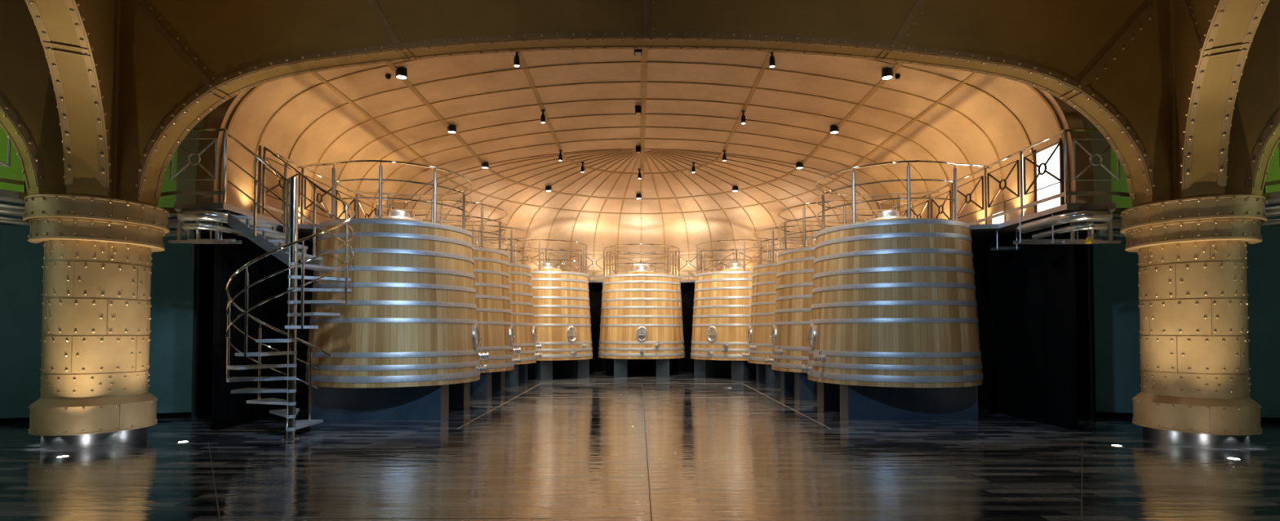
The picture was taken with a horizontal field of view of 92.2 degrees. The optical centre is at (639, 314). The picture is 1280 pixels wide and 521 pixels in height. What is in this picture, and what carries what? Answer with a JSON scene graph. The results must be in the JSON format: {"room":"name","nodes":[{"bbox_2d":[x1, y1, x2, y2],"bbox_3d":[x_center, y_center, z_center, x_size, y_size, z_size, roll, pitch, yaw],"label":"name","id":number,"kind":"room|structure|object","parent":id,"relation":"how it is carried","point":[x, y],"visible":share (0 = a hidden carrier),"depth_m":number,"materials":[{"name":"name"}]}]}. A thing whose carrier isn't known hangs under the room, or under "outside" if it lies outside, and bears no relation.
{"room":"processing plant","nodes":[
{"label":"processing plant","id":0,"kind":"room"},
{"bbox_2d":[0,0,66,195],"bbox_3d":[-9.594,-3.746,6.636,0.475,4.070,5.488,-1,-2,30],"label":"wall","id":1,"kind":"structure","parent":0,"point":[29,117],"depth_m":8.43,"materials":[{"name":"brown metal"}]},
{"bbox_2d":[24,0,117,198],"bbox_3d":[-6.551,-3.745,6.643,0.507,4.070,5.488,1,-2,-30],"label":"arch","id":2,"kind":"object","parent":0,"point":[78,37],"depth_m":8.25,"materials":[{"name":"brown metal"}]},
{"bbox_2d":[0,125,177,207],"bbox_3d":[-13.907,-3.789,6.891,3.399,3.970,14.625,-1,-2,37],"label":"wall","id":3,"kind":"structure","parent":0,"point":[14,171],"depth_m":11.13,"materials":[{"name":"paint"}]},
{"bbox_2d":[0,224,197,417],"bbox_3d":[-16.163,-0.043,2.608,5.495,3.530,23.413,-1,-2,26],"label":"wall","id":4,"kind":"structure","parent":0,"point":[173,291],"depth_m":11.12,"materials":[{"name":"paint"}]},
{"bbox_2d":[0,412,191,424],"bbox_3d":[-14.752,1.774,6.744,2.847,0.100,15.676,-1,-2,41],"label":"baseboard","id":5,"kind":"structure","parent":4,"relation":"attached to","point":[171,415],"depth_m":11.54,"materials":[{"name":"black paint"}]},
{"bbox_2d":[0,189,225,224],"bbox_3d":[-12.031,-1.752,7.091,5.310,0.097,12.844,-1,-2,41],"label":"platform","id":6,"kind":"object","parent":4,"relation":"attached to","point":[9,197],"visible":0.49,"depth_m":9.53,"materials":[{"name":"metal"}]},
{"bbox_2d":[0,128,226,203],"bbox_3d":[-9.828,-2.376,7.275,1.880,1.162,8.004,-1,-2,43],"label":"landing railing","id":7,"kind":"object","parent":6,"relation":"on","point":[223,193],"visible":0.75,"depth_m":9.53,"materials":[{"name":"silver metal"}]},
{"bbox_2d":[0,202,271,229],"bbox_3d":[-9.998,-1.596,7.407,2.072,0.170,9.776,-1,-2,43],"label":"duct","id":8,"kind":"object","parent":6,"relation":"attached to","point":[184,215],"visible":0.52,"depth_m":9.48,"materials":[{"name":"metal"}]},
{"bbox_2d":[168,212,227,243],"bbox_3d":[-7.010,-1.388,9.771,0.900,0.490,0.060,0,-1,0],"label":"bracket","id":9,"kind":"object","parent":6,"relation":"attached to","point":[179,240],"visible":0.66,"depth_m":9.75,"materials":[{"name":"metal"}]},
{"bbox_2d":[186,221,241,244],"bbox_3d":[-6.921,-1.402,10.017,0.780,0.470,0.170,0,-1,0],"label":"cable tray","id":10,"kind":"object","parent":6,"relation":"hanging from","point":[229,241],"visible":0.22,"depth_m":9.94,"materials":[{"name":"metal"}]},
{"bbox_2d":[0,216,244,236],"bbox_3d":[-10.105,-1.438,7.338,1.916,0.100,9.579,-1,-2,43],"label":"insulated pipe","id":11,"kind":"object","parent":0,"point":[187,228],"visible":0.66,"depth_m":9.59,"materials":[{"name":"metal"}]},
{"bbox_2d":[176,116,204,202],"bbox_3d":[-7.763,-3.686,11.126,1.100,3.970,0.100,0,-1,0],"label":"wall","id":12,"kind":"structure","parent":0,"point":[190,145],"depth_m":11.05,"materials":[{"name":"paint"}]},
{"bbox_2d":[196,233,214,416],"bbox_3d":[-7.889,0.220,13.556,1.340,3.540,3.250,0,-1,0],"label":"wall","id":13,"kind":"structure","parent":0,"point":[204,362],"depth_m":11.97,"materials":[{"name":"black paint"}]},
{"bbox_2d":[0,368,1279,520],"bbox_3d":[0.092,1.953,8.955,40.000,0.150,36.000,0,-1,0],"label":"floor","id":14,"kind":"structure","parent":0,"point":[564,448],"depth_m":7.48,"materials":[{"name":"tile"}]},
{"bbox_2d":[53,454,71,457],"bbox_3d":[-7.556,1.852,8.060,0.170,0.008,0.170,0,-1,0],"label":"uplight","id":15,"kind":"object","parent":14,"relation":"on","point":[66,455],"visible":1,"depth_m":8.03,"materials":[{"name":"glass"}]},
{"bbox_2d":[22,0,169,449],"bbox_3d":[-8.079,-1.917,9.231,1.642,7.600,1.652,0,-1,7],"label":"column","id":16,"kind":"structure","parent":14,"relation":"on","point":[95,331],"depth_m":8.69,"materials":[{"name":"brown metal"}]},
{"bbox_2d":[208,441,220,518],"bbox_3d":[-5.054,1.838,7.280,0.010,0.007,4.605,1,-2,-36],"label":"trim","id":17,"kind":"structure","parent":14,"relation":"on","point":[208,442],"depth_m":6.60,"materials":[{"name":"black"}]},
{"bbox_2d":[226,133,355,439],"bbox_3d":[-5.467,-0.492,9.533,1.908,4.767,1.726,0,-1,0],"label":"spiral staircase","id":18,"kind":"structure","parent":14,"relation":"on","point":[288,241],"depth_m":9.52,"materials":[{"name":"metal"}]},
{"bbox_2d":[311,382,470,420],"bbox_3d":[-4.871,1.633,12.322,2.400,0.655,1.970,0,-1,0],"label":"pedestal","id":19,"kind":"object","parent":14,"relation":"on","point":[429,402],"visible":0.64,"depth_m":11.34,"materials":[{"name":"concrete"}]},
{"bbox_2d":[305,199,488,387],"bbox_3d":[-4.779,-0.524,12.376,3.417,3.660,3.234,0,-1,0],"label":"wine vat","id":20,"kind":"object","parent":19,"relation":"on","point":[410,320],"visible":0.93,"depth_m":11.04,"materials":[{"name":"wood"}]},
{"bbox_2d":[296,160,471,228],"bbox_3d":[-4.910,-2.219,12.417,2.940,1.051,2.862,0,-1,0],"label":"guard rail","id":21,"kind":"object","parent":20,"relation":"on","point":[433,202],"visible":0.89,"depth_m":11.38,"materials":[{"name":"silver metal"}]},
{"bbox_2d":[475,361,487,372],"bbox_3d":[-3.180,1.045,12.349,0.231,0.206,0.162,0,-1,0],"label":"valve","id":22,"kind":"object","parent":20,"relation":"on","point":[481,368],"depth_m":12.30,"materials":[{"name":"metal"}]},
{"bbox_2d":[478,348,488,358],"bbox_3d":[-3.289,0.813,12.895,0.258,0.206,0.203,0,-1,0],"label":"tap","id":23,"kind":"object","parent":20,"relation":"on","point":[483,355],"depth_m":12.85,"materials":[{"name":"metal"}]},
{"bbox_2d":[364,517,549,518],"bbox_3d":[-2.250,1.793,5.423,2.900,0.007,0.010,0,-1,0],"label":"trim","id":24,"kind":"structure","parent":14,"relation":"on","point":[365,517],"depth_m":5.43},
{"bbox_2d":[470,370,505,399],"bbox_3d":[-4.854,1.715,15.672,2.400,0.655,1.970,0,-1,0],"label":"pedestal","id":25,"kind":"object","parent":14,"relation":"on","point":[489,383],"visible":0.21,"depth_m":14.76,"materials":[{"name":"concrete"}]},
{"bbox_2d":[472,245,520,373],"bbox_3d":[-4.762,-0.442,15.725,3.417,3.660,3.234,0,-1,0],"label":"wine vat","id":26,"kind":"object","parent":25,"relation":"on","point":[492,287],"visible":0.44,"depth_m":14.95,"materials":[{"name":"wood"}]},
{"bbox_2d":[375,199,507,249],"bbox_3d":[-4.893,-2.137,15.766,2.940,1.051,2.862,0,-1,0],"label":"guard rail","id":27,"kind":"object","parent":26,"relation":"on","point":[442,214],"visible":0.73,"depth_m":14.81,"materials":[{"name":"silver metal"}]},
{"bbox_2d":[511,355,520,363],"bbox_3d":[-3.163,1.127,15.698,0.231,0.206,0.162,0,-1,0],"label":"tap","id":28,"kind":"object","parent":26,"relation":"on","point":[516,360],"depth_m":15.65,"materials":[{"name":"metal"}]},
{"bbox_2d":[512,345,520,352],"bbox_3d":[-3.272,0.895,16.244,0.258,0.206,0.203,0,-1,0],"label":"tap","id":29,"kind":"object","parent":26,"relation":"on","point":[516,349],"depth_m":16.21,"materials":[{"name":"metal"}]},
{"bbox_2d":[457,383,539,428],"bbox_3d":[-3.082,2.021,14.748,0.022,0.007,8.800,0,-1,0],"label":"trim","id":30,"kind":"structure","parent":14,"relation":"on","point":[539,384],"depth_m":12.93,"materials":[{"name":"gold metal"}]},
{"bbox_2d":[504,363,528,386],"bbox_3d":[-4.862,1.799,19.110,2.400,0.655,1.970,0,-1,0],"label":"pedestal","id":31,"kind":"object","parent":14,"relation":"on","point":[520,372],"visible":0.25,"depth_m":18.34,"materials":[{"name":"concrete"}]},
{"bbox_2d":[508,262,542,364],"bbox_3d":[-4.770,-0.358,19.164,3.417,3.660,3.234,0,-1,0],"label":"wine vat","id":32,"kind":"object","parent":31,"relation":"on","point":[520,274],"visible":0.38,"depth_m":18.46,"materials":[{"name":"wood"}]},
{"bbox_2d":[453,224,530,264],"bbox_3d":[-4.901,-2.053,19.205,2.940,1.051,2.862,0,-1,0],"label":"guard rail","id":33,"kind":"object","parent":32,"relation":"on","point":[511,238],"visible":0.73,"depth_m":18.26,"materials":[{"name":"silver metal"}]},
{"bbox_2d":[534,351,542,357],"bbox_3d":[-3.171,1.212,19.137,0.231,0.206,0.162,0,-1,0],"label":"tap","id":34,"kind":"object","parent":32,"relation":"on","point":[538,354],"depth_m":19.09,"materials":[{"name":"metal"}]},
{"bbox_2d":[528,359,589,380],"bbox_3d":[-3.308,1.869,21.983,1.970,0.655,2.400,1,-2,-39],"label":"pedestal","id":35,"kind":"object","parent":14,"relation":"on","point":[540,370],"visible":0.57,"depth_m":21.46,"materials":[{"name":"concrete"}]},
{"bbox_2d":[531,256,592,359],"bbox_3d":[-3.249,-0.289,21.964,3.227,3.660,3.414,1,-2,-39],"label":"wine vat","id":36,"kind":"object","parent":35,"relation":"on","point":[561,298],"visible":0.77,"depth_m":20.68,"materials":[{"name":"wood"}]},
{"bbox_2d":[502,239,587,273],"bbox_3d":[-3.333,-1.982,22.108,2.862,1.051,2.940,1,-2,-39],"label":"guard rail","id":37,"kind":"object","parent":36,"relation":"on","point":[515,242],"visible":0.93,"depth_m":21.05,"materials":[{"name":"silver metal"}]},
{"bbox_2d":[570,349,577,355],"bbox_3d":[-2.234,1.250,20.692,0.249,0.206,0.261,0,-1,0],"label":"tap","id":38,"kind":"object","parent":36,"relation":"on","point":[573,352],"depth_m":20.68,"materials":[{"name":"metal"}]},
{"bbox_2d":[613,358,669,377],"bbox_3d":[0.059,1.895,23.011,1.970,0.655,2.400,0,-1,0],"label":"pedestal","id":39,"kind":"object","parent":14,"relation":"on","point":[661,366],"visible":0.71,"depth_m":21.81,"materials":[{"name":"concrete"}]},
{"bbox_2d":[598,259,684,359],"bbox_3d":[0.060,-0.264,22.972,3.234,3.660,3.417,0,-1,0],"label":"vat","id":40,"kind":"object","parent":39,"relation":"on","point":[642,313],"visible":1,"depth_m":21.72,"materials":[{"name":"wood"}]},
{"bbox_2d":[603,243,679,275],"bbox_3d":[0.059,-1.956,23.144,2.862,1.051,2.940,0,-1,0],"label":"guard rail","id":41,"kind":"object","parent":40,"relation":"on","point":[668,246],"visible":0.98,"depth_m":22.07,"materials":[{"name":"silver metal"}]},
{"bbox_2d":[654,341,660,347],"bbox_3d":[0.611,1.023,21.450,0.203,0.206,0.258,0,-1,0],"label":"tap","id":42,"kind":"object","parent":40,"relation":"on","point":[657,344],"depth_m":21.47,"materials":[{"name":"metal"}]},
{"bbox_2d":[642,390,652,520],"bbox_3d":[0.086,1.937,11.306,0.010,0.007,15.700,0,-1,0],"label":"joint","id":43,"kind":"object","parent":14,"relation":"in","point":[642,390],"depth_m":7.24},
{"bbox_2d":[693,359,755,380],"bbox_3d":[3.432,1.870,21.999,1.970,0.655,2.400,-1,-2,39],"label":"pedestal","id":44,"kind":"object","parent":14,"relation":"on","point":[743,370],"visible":0.57,"depth_m":21.48,"materials":[{"name":"concrete"}]},
{"bbox_2d":[690,256,753,359],"bbox_3d":[3.374,-0.289,21.980,3.234,3.660,3.417,-1,-2,39],"label":"vat","id":45,"kind":"object","parent":44,"relation":"on","point":[722,299],"visible":0.7,"depth_m":20.69,"materials":[{"name":"wood"}]},
{"bbox_2d":[706,349,713,355],"bbox_3d":[2.363,1.250,20.702,0.249,0.206,0.261,0,-1,0],"label":"tap","id":46,"kind":"object","parent":45,"relation":"on","point":[709,352],"depth_m":20.69,"materials":[{"name":"metal"}]},
{"bbox_2d":[695,239,780,273],"bbox_3d":[3.456,-1.981,22.123,2.862,1.051,2.940,-1,-2,39],"label":"guard rail","id":47,"kind":"object","parent":45,"relation":"on","point":[744,240],"visible":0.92,"depth_m":21.18,"materials":[{"name":"silver metal"}]},
{"bbox_2d":[755,363,780,386],"bbox_3d":[4.998,1.800,19.133,2.400,0.655,1.970,0,-1,0],"label":"pedestal","id":48,"kind":"object","parent":14,"relation":"on","point":[764,372],"visible":0.25,"depth_m":18.31,"materials":[{"name":"concrete"}]},
{"bbox_2d":[742,245,803,364],"bbox_3d":[4.907,-0.357,19.186,3.417,3.660,3.234,0,-1,0],"label":"vat","id":49,"kind":"object","parent":48,"relation":"on","point":[764,275],"visible":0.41,"depth_m":18.44,"materials":[{"name":"wood"}]},
{"bbox_2d":[742,352,749,357],"bbox_3d":[3.307,1.212,19.135,0.231,0.206,0.162,0,-1,0],"label":"tap","id":50,"kind":"object","parent":49,"relation":"on","point":[744,354],"depth_m":19.09,"materials":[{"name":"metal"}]},
{"bbox_2d":[748,345,756,350],"bbox_3d":[3.416,0.953,18.602,0.258,0.206,0.203,0,-1,0],"label":"tap","id":51,"kind":"object","parent":49,"relation":"on","point":[751,347],"depth_m":18.56,"materials":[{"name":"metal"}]},
{"bbox_2d":[753,224,832,264],"bbox_3d":[5.037,-2.052,19.228,2.940,1.051,2.862,0,-1,0],"label":"guard rail","id":52,"kind":"object","parent":49,"relation":"on","point":[760,247],"visible":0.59,"depth_m":18.60,"materials":[{"name":"silver metal"}]},
{"bbox_2d":[743,383,830,428],"bbox_3d":[3.198,2.022,14.762,0.022,0.007,8.800,0,-1,0],"label":"trim","id":53,"kind":"structure","parent":14,"relation":"in","point":[744,384],"depth_m":13.13,"materials":[{"name":"gold metal"}]},
{"bbox_2d":[780,370,817,399],"bbox_3d":[5.006,1.715,15.694,2.400,0.655,1.970,0,-1,0],"label":"pedestal","id":54,"kind":"object","parent":14,"relation":"on","point":[797,384],"visible":0.25,"depth_m":14.76,"materials":[{"name":"concrete"}]},
{"bbox_2d":[764,245,814,373],"bbox_3d":[4.915,-0.442,15.747,3.417,3.660,3.234,0,-1,0],"label":"vat","id":55,"kind":"object","parent":54,"relation":"on","point":[795,266],"visible":0.4,"depth_m":14.94,"materials":[{"name":"wood"}]},
{"bbox_2d":[764,355,773,363],"bbox_3d":[3.315,1.127,15.696,0.231,0.206,0.162,0,-1,0],"label":"tap","id":56,"kind":"object","parent":55,"relation":"on","point":[769,360],"depth_m":15.66,"materials":[{"name":"metal"}]},
{"bbox_2d":[773,346,783,354],"bbox_3d":[3.424,0.869,15.163,0.258,0.206,0.203,0,-1,0],"label":"tap","id":57,"kind":"object","parent":55,"relation":"on","point":[780,350],"depth_m":15.13,"materials":[{"name":"metal"}]},
{"bbox_2d":[777,200,911,250],"bbox_3d":[5.045,-2.136,15.789,2.940,1.051,2.862,0,-1,0],"label":"guard rail","id":58,"kind":"object","parent":55,"relation":"on","point":[844,214],"visible":0.76,"depth_m":14.84,"materials":[{"name":"silver metal"}]},
{"bbox_2d":[817,381,977,420],"bbox_3d":[5.039,1.633,12.345,2.400,0.655,1.970,0,-1,0],"label":"pedestal","id":59,"kind":"object","parent":14,"relation":"on","point":[855,402],"visible":0.68,"depth_m":11.36,"materials":[{"name":"concrete"}]},
{"bbox_2d":[800,200,983,387],"bbox_3d":[4.947,-0.523,12.398,3.417,3.660,3.234,0,-1,0],"label":"vat","id":60,"kind":"object","parent":59,"relation":"on","point":[894,304],"visible":1,"depth_m":11.05,"materials":[{"name":"wood"}]},
{"bbox_2d":[800,362,812,372],"bbox_3d":[3.348,1.045,12.347,0.231,0.206,0.162,0,-1,0],"label":"tap","id":61,"kind":"object","parent":60,"relation":"on","point":[806,368],"depth_m":12.31,"materials":[{"name":"metal"}]},
{"bbox_2d":[813,351,826,361],"bbox_3d":[3.457,0.787,11.814,0.258,0.206,0.203,0,-1,0],"label":"tap","id":62,"kind":"object","parent":60,"relation":"on","point":[821,357],"depth_m":11.79,"materials":[{"name":"metal"}]},
{"bbox_2d":[815,160,991,229],"bbox_3d":[5.078,-2.219,12.440,2.940,1.051,2.862,0,-1,0],"label":"guard rail","id":63,"kind":"object","parent":60,"relation":"on","point":[854,195],"visible":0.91,"depth_m":11.32,"materials":[{"name":"silver metal"}]},
{"bbox_2d":[1080,441,1082,517],"bbox_3d":[5.245,1.839,7.304,0.010,0.007,4.605,-1,-2,36],"label":"trim","id":64,"kind":"structure","parent":14,"relation":"on","point":[1082,442],"depth_m":6.32,"materials":[{"name":"black"}]},
{"bbox_2d":[1120,0,1267,448],"bbox_3d":[8.261,-1.916,9.269,1.642,7.600,1.652,0,-1,-8],"label":"column","id":65,"kind":"structure","parent":14,"relation":"on","point":[1195,384],"depth_m":8.73,"materials":[{"name":"brown metal"}]},
{"bbox_2d":[1225,457,1242,460],"bbox_3d":[7.644,1.849,7.925,0.170,0.008,0.170,0,-1,0],"label":"uplight","id":66,"kind":"object","parent":14,"relation":"on","point":[1228,458],"visible":1,"depth_m":7.92,"materials":[{"name":"glass"}]},
{"bbox_2d":[195,48,1093,279],"bbox_3d":[0.072,-3.341,17.678,14.803,3.674,15.002,0,-1,0],"label":"ceiling","id":67,"kind":"structure","parent":0,"point":[692,102],"depth_m":14.29,"materials":[{"name":"brown wood"}]},
{"bbox_2d":[395,66,407,79],"bbox_3d":[-4.434,-4.493,11.443,0.210,0.160,0.210,0,-1,0],"label":"spotlight","id":68,"kind":"object","parent":67,"relation":"in","point":[401,72],"visible":1,"depth_m":11.37,"materials":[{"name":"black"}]},
{"bbox_2d":[447,124,456,133],"bbox_3d":[-4.461,-4.411,14.602,0.210,0.160,0.210,0,-1,0],"label":"recessed light","id":69,"kind":"object","parent":67,"relation":"in","point":[451,129],"visible":1,"depth_m":14.53,"materials":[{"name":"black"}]},
{"bbox_2d":[481,161,488,168],"bbox_3d":[-4.478,-4.331,17.801,0.210,0.160,0.210,0,-1,0],"label":"recessed light","id":70,"kind":"object","parent":67,"relation":"in","point":[485,165],"visible":1,"depth_m":17.73,"materials":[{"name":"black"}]},
{"bbox_2d":[513,51,519,67],"bbox_3d":[-2.273,-4.753,11.365,0.110,0.320,0.110,0,-1,0],"label":"ceiling spotlight","id":71,"kind":"object","parent":67,"relation":"attached to","point":[517,61],"visible":0.82,"depth_m":11.33,"materials":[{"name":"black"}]},
{"bbox_2d":[540,109,545,123],"bbox_3d":[-2.281,-4.677,14.474,0.110,0.320,0.110,0,-1,0],"label":"ceiling spotlight","id":72,"kind":"object","parent":67,"relation":"attached to","point":[543,117],"visible":1,"depth_m":14.44,"materials":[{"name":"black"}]},
{"bbox_2d":[545,185,551,191],"bbox_3d":[-3.115,-4.301,20.954,0.210,0.160,0.210,0,-1,0],"label":"recessed light","id":73,"kind":"object","parent":67,"relation":"in","point":[548,188],"visible":1,"depth_m":20.89,"materials":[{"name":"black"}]},
{"bbox_2d":[558,150,562,161],"bbox_3d":[-2.288,-4.598,17.713,0.110,0.320,0.110,0,-1,0],"label":"ceiling spotlight","id":74,"kind":"object","parent":67,"relation":"attached to","point":[560,157],"visible":1,"depth_m":17.68,"materials":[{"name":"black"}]},
{"bbox_2d":[635,105,641,114],"bbox_3d":[-0.041,-4.865,14.623,0.150,0.166,0.150,0,-1,0],"label":"ceiling spotlight","id":75,"kind":"object","parent":67,"relation":"attached to","point":[637,108],"visible":1,"depth_m":14.55,"materials":[{"name":"black metal"}]},
{"bbox_2d":[634,48,642,55],"bbox_3d":[-0.034,-4.943,11.454,0.150,0.166,0.150,0,-1,0],"label":"ceiling speaker","id":76,"kind":"object","parent":67,"relation":"attached to","point":[637,51],"visible":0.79,"depth_m":11.40},
{"bbox_2d":[635,146,640,153],"bbox_3d":[-0.048,-4.787,17.823,0.150,0.166,0.150,0,-1,0],"label":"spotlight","id":77,"kind":"object","parent":67,"relation":"attached to","point":[637,148],"visible":1,"depth_m":17.75,"materials":[{"name":"black metal"}]},
{"bbox_2d":[741,110,746,124],"bbox_3d":[2.439,-4.676,14.524,0.110,0.320,0.110,0,-1,0],"label":"ceiling spotlight","id":78,"kind":"object","parent":67,"relation":"attached to","point":[743,117],"visible":1,"depth_m":14.48,"materials":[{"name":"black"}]},
{"bbox_2d":[768,51,775,67],"bbox_3d":[2.446,-4.752,11.396,0.110,0.320,0.110,0,-1,0],"label":"ceiling spotlight","id":79,"kind":"object","parent":67,"relation":"attached to","point":[771,62],"visible":0.85,"depth_m":11.36,"materials":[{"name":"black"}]},
{"bbox_2d":[795,161,803,168],"bbox_3d":[4.622,-4.330,17.822,0.210,0.160,0.210,0,-1,0],"label":"recessed light","id":80,"kind":"object","parent":67,"relation":"in","point":[799,165],"visible":1,"depth_m":17.75,"materials":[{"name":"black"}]},
{"bbox_2d":[830,124,839,133],"bbox_3d":[4.619,-4.411,14.623,0.210,0.160,0.210,0,-1,0],"label":"recessed light","id":81,"kind":"object","parent":67,"relation":"in","point":[834,129],"visible":1,"depth_m":14.55,"materials":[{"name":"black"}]},
{"bbox_2d":[881,67,893,79],"bbox_3d":[4.606,-4.493,11.464,0.210,0.160,0.210,0,-1,0],"label":"spotlight","id":82,"kind":"object","parent":67,"relation":"in","point":[886,73],"visible":1,"depth_m":11.39,"materials":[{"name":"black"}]},
{"bbox_2d":[991,211,1004,223],"bbox_3d":[7.147,-1.852,12.290,0.025,0.360,0.350,0,-1,0],"label":"door","id":83,"kind":"structure","parent":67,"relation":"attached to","point":[998,220],"depth_m":12.24,"materials":[{"name":"white"}]},
{"bbox_2d":[211,221,1077,429],"bbox_3d":[0.072,0.322,17.708,14.440,3.540,14.820,0,-1,0],"label":"wall","id":84,"kind":"structure","parent":0,"point":[1026,296],"depth_m":11.39,"materials":[{"name":"black paint"}]},
{"bbox_2d":[192,204,1096,283],"bbox_3d":[0.073,-1.506,17.312,14.180,0.085,15.440,0,-1,0],"label":"walkway","id":85,"kind":"object","parent":84,"relation":"attached to","point":[979,232],"visible":0.16,"depth_m":11.35,"materials":[{"name":"metal"}]},
{"bbox_2d":[257,145,391,224],"bbox_3d":[-6.450,-2.211,13.984,0.052,1.162,7.172,0,-1,0],"label":"gallery railing","id":86,"kind":"object","parent":85,"relation":"on","point":[302,204],"visible":0.52,"depth_m":11.77,"materials":[{"name":"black metal"}]},
{"bbox_2d":[475,237,814,276],"bbox_3d":[0.063,-2.027,21.478,13.146,1.162,6.360,0,-1,0],"label":"gallery railing","id":87,"kind":"object","parent":85,"relation":"on","point":[770,246],"visible":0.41,"depth_m":24.03,"materials":[{"name":"silver metal"}]},
{"bbox_2d":[876,128,1065,224],"bbox_3d":[6.611,-2.221,13.574,0.052,1.162,8.052,0,-1,0],"label":"gallery railing","id":88,"kind":"object","parent":85,"relation":"on","point":[1021,183],"visible":0.59,"depth_m":11.15,"materials":[{"name":"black metal"}]},
{"bbox_2d":[991,230,1019,250],"bbox_3d":[6.911,-1.412,11.649,0.450,0.370,0.170,0,-1,0],"label":"cable tray","id":89,"kind":"object","parent":85,"relation":"hanging from","point":[997,248],"visible":0.99,"depth_m":11.57,"materials":[{"name":"metal"}]},
{"bbox_2d":[991,246,1019,250],"bbox_3d":[6.911,-1.257,11.650,0.450,0.060,0.160,0,-1,0],"label":"tray","id":90,"kind":"object","parent":89,"relation":"on","point":[997,248],"depth_m":11.57,"materials":[{"name":"metal"}]},
{"bbox_2d":[1013,213,1102,244],"bbox_3d":[6.814,-1.401,10.048,1.350,0.470,0.170,0,-1,0],"label":"cable tray","id":91,"kind":"object","parent":85,"relation":"hanging from","point":[1020,241],"visible":0.74,"depth_m":9.97,"materials":[{"name":"metal"}]},
{"bbox_2d":[1013,239,1102,244],"bbox_3d":[6.814,-1.196,10.048,1.350,0.060,0.160,0,-1,0],"label":"tray","id":92,"kind":"object","parent":91,"relation":"on","point":[1020,241],"depth_m":9.97,"materials":[{"name":"metal"}]},
{"bbox_2d":[1036,144,1060,212],"bbox_3d":[7.148,-2.380,10.748,0.030,1.340,0.620,0,-1,0],"label":"door","id":93,"kind":"structure","parent":84,"relation":"in","point":[1045,180],"depth_m":10.74,"materials":[{"name":"white"}]},
{"bbox_2d":[1033,137,1065,213],"bbox_3d":[7.148,-2.439,10.749,0.060,1.460,0.740,0,-1,0],"label":"door frame","id":94,"kind":"structure","parent":84,"relation":"attached to","point":[1061,184],"depth_m":11.05,"materials":[{"name":"brown metal"}]},
{"bbox_2d":[115,0,1175,207],"bbox_3d":[0.091,-3.682,9.238,15.740,4.070,0.437,0,-1,0],"label":"arch","id":95,"kind":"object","parent":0,"point":[1109,60],"depth_m":9.07,"materials":[{"name":"brown metal"}]},
{"bbox_2d":[1074,233,1090,415],"bbox_3d":[8.051,0.221,13.592,1.340,3.540,3.250,0,-1,0],"label":"wall","id":96,"kind":"structure","parent":0,"point":[1081,250],"depth_m":12.00,"materials":[{"name":"black paint"}]},
{"bbox_2d":[1084,116,1111,203],"bbox_3d":[7.937,-3.685,11.162,1.100,3.970,0.100,0,-1,0],"label":"wall","id":97,"kind":"structure","parent":0,"point":[1098,146],"depth_m":11.09,"materials":[{"name":"paint"}]},
{"bbox_2d":[1031,217,1279,239],"bbox_3d":[10.296,-1.437,7.385,1.916,0.100,9.579,1,-2,-43],"label":"insulated pipe","id":98,"kind":"object","parent":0,"point":[1100,228],"visible":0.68,"depth_m":9.77,"materials":[{"name":"metal"}]},
{"bbox_2d":[1089,225,1279,417],"bbox_3d":[16.376,-0.041,2.683,5.495,3.530,23.413,1,-2,-27],"label":"wall","id":99,"kind":"structure","parent":0,"point":[1114,276],"depth_m":11.65,"materials":[{"name":"paint"}]},
{"bbox_2d":[1065,191,1279,224],"bbox_3d":[12.223,-1.751,7.147,5.310,0.097,12.844,1,-2,-41],"label":"platform","id":100,"kind":"object","parent":99,"relation":"attached to","point":[1273,197],"visible":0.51,"depth_m":9.56,"materials":[{"name":"metal"}]},
{"bbox_2d":[1062,218,1121,243],"bbox_3d":[7.190,-1.387,9.803,0.900,0.490,0.060,0,-1,0],"label":"bracket","id":101,"kind":"object","parent":100,"relation":"attached to","point":[1109,223],"visible":0.61,"depth_m":9.78,"materials":[{"name":"metal"}]},
{"bbox_2d":[1017,204,1279,233],"bbox_3d":[10.190,-1.595,7.455,2.072,0.170,9.776,1,-2,-44],"label":"duct","id":102,"kind":"object","parent":100,"relation":"attached to","point":[1097,216],"visible":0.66,"depth_m":9.64,"materials":[{"name":"metal"}]},
{"bbox_2d":[1084,221,1092,243],"bbox_3d":[6.921,-1.277,9.500,0.084,0.345,0.084,0,-1,0],"label":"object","id":103,"kind":"object","parent":102,"relation":"hanging from","point":[1088,240],"visible":1,"depth_m":9.49,"materials":[{"name":"yellow plastic"}]},
{"bbox_2d":[1062,128,1279,203],"bbox_3d":[10.020,-2.374,7.320,1.880,1.162,8.004,1,-2,-43],"label":"landing railing","id":104,"kind":"object","parent":100,"relation":"on","point":[1066,193],"visible":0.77,"depth_m":9.56,"materials":[{"name":"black metal"}]},
{"bbox_2d":[1095,411,1279,423],"bbox_3d":[14.946,1.775,6.813,2.847,0.100,15.676,1,-2,-41],"label":"baseboard","id":105,"kind":"structure","parent":99,"relation":"attached to","point":[1098,414],"depth_m":11.61,"materials":[{"name":"black paint"}]},
{"bbox_2d":[1111,144,1279,208],"bbox_3d":[14.100,-3.788,6.955,3.399,3.970,14.625,1,-2,-37],"label":"wall","id":106,"kind":"structure","parent":0,"point":[1122,202],"depth_m":11.60,"materials":[{"name":"paint"}]},
{"bbox_2d":[1173,0,1269,199],"bbox_3d":[6.746,-3.745,6.673,0.515,4.070,5.488,-1,-2,30],"label":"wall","id":107,"kind":"structure","parent":0,"point":[1213,39],"depth_m":8.28,"materials":[{"name":"brown metal"}]},
{"bbox_2d":[1224,0,1279,195],"bbox_3d":[9.789,-3.745,6.680,0.467,4.070,5.488,1,-2,-30],"label":"wall","id":108,"kind":"structure","parent":0,"point":[1255,130],"depth_m":8.50,"materials":[{"name":"brown metal"}]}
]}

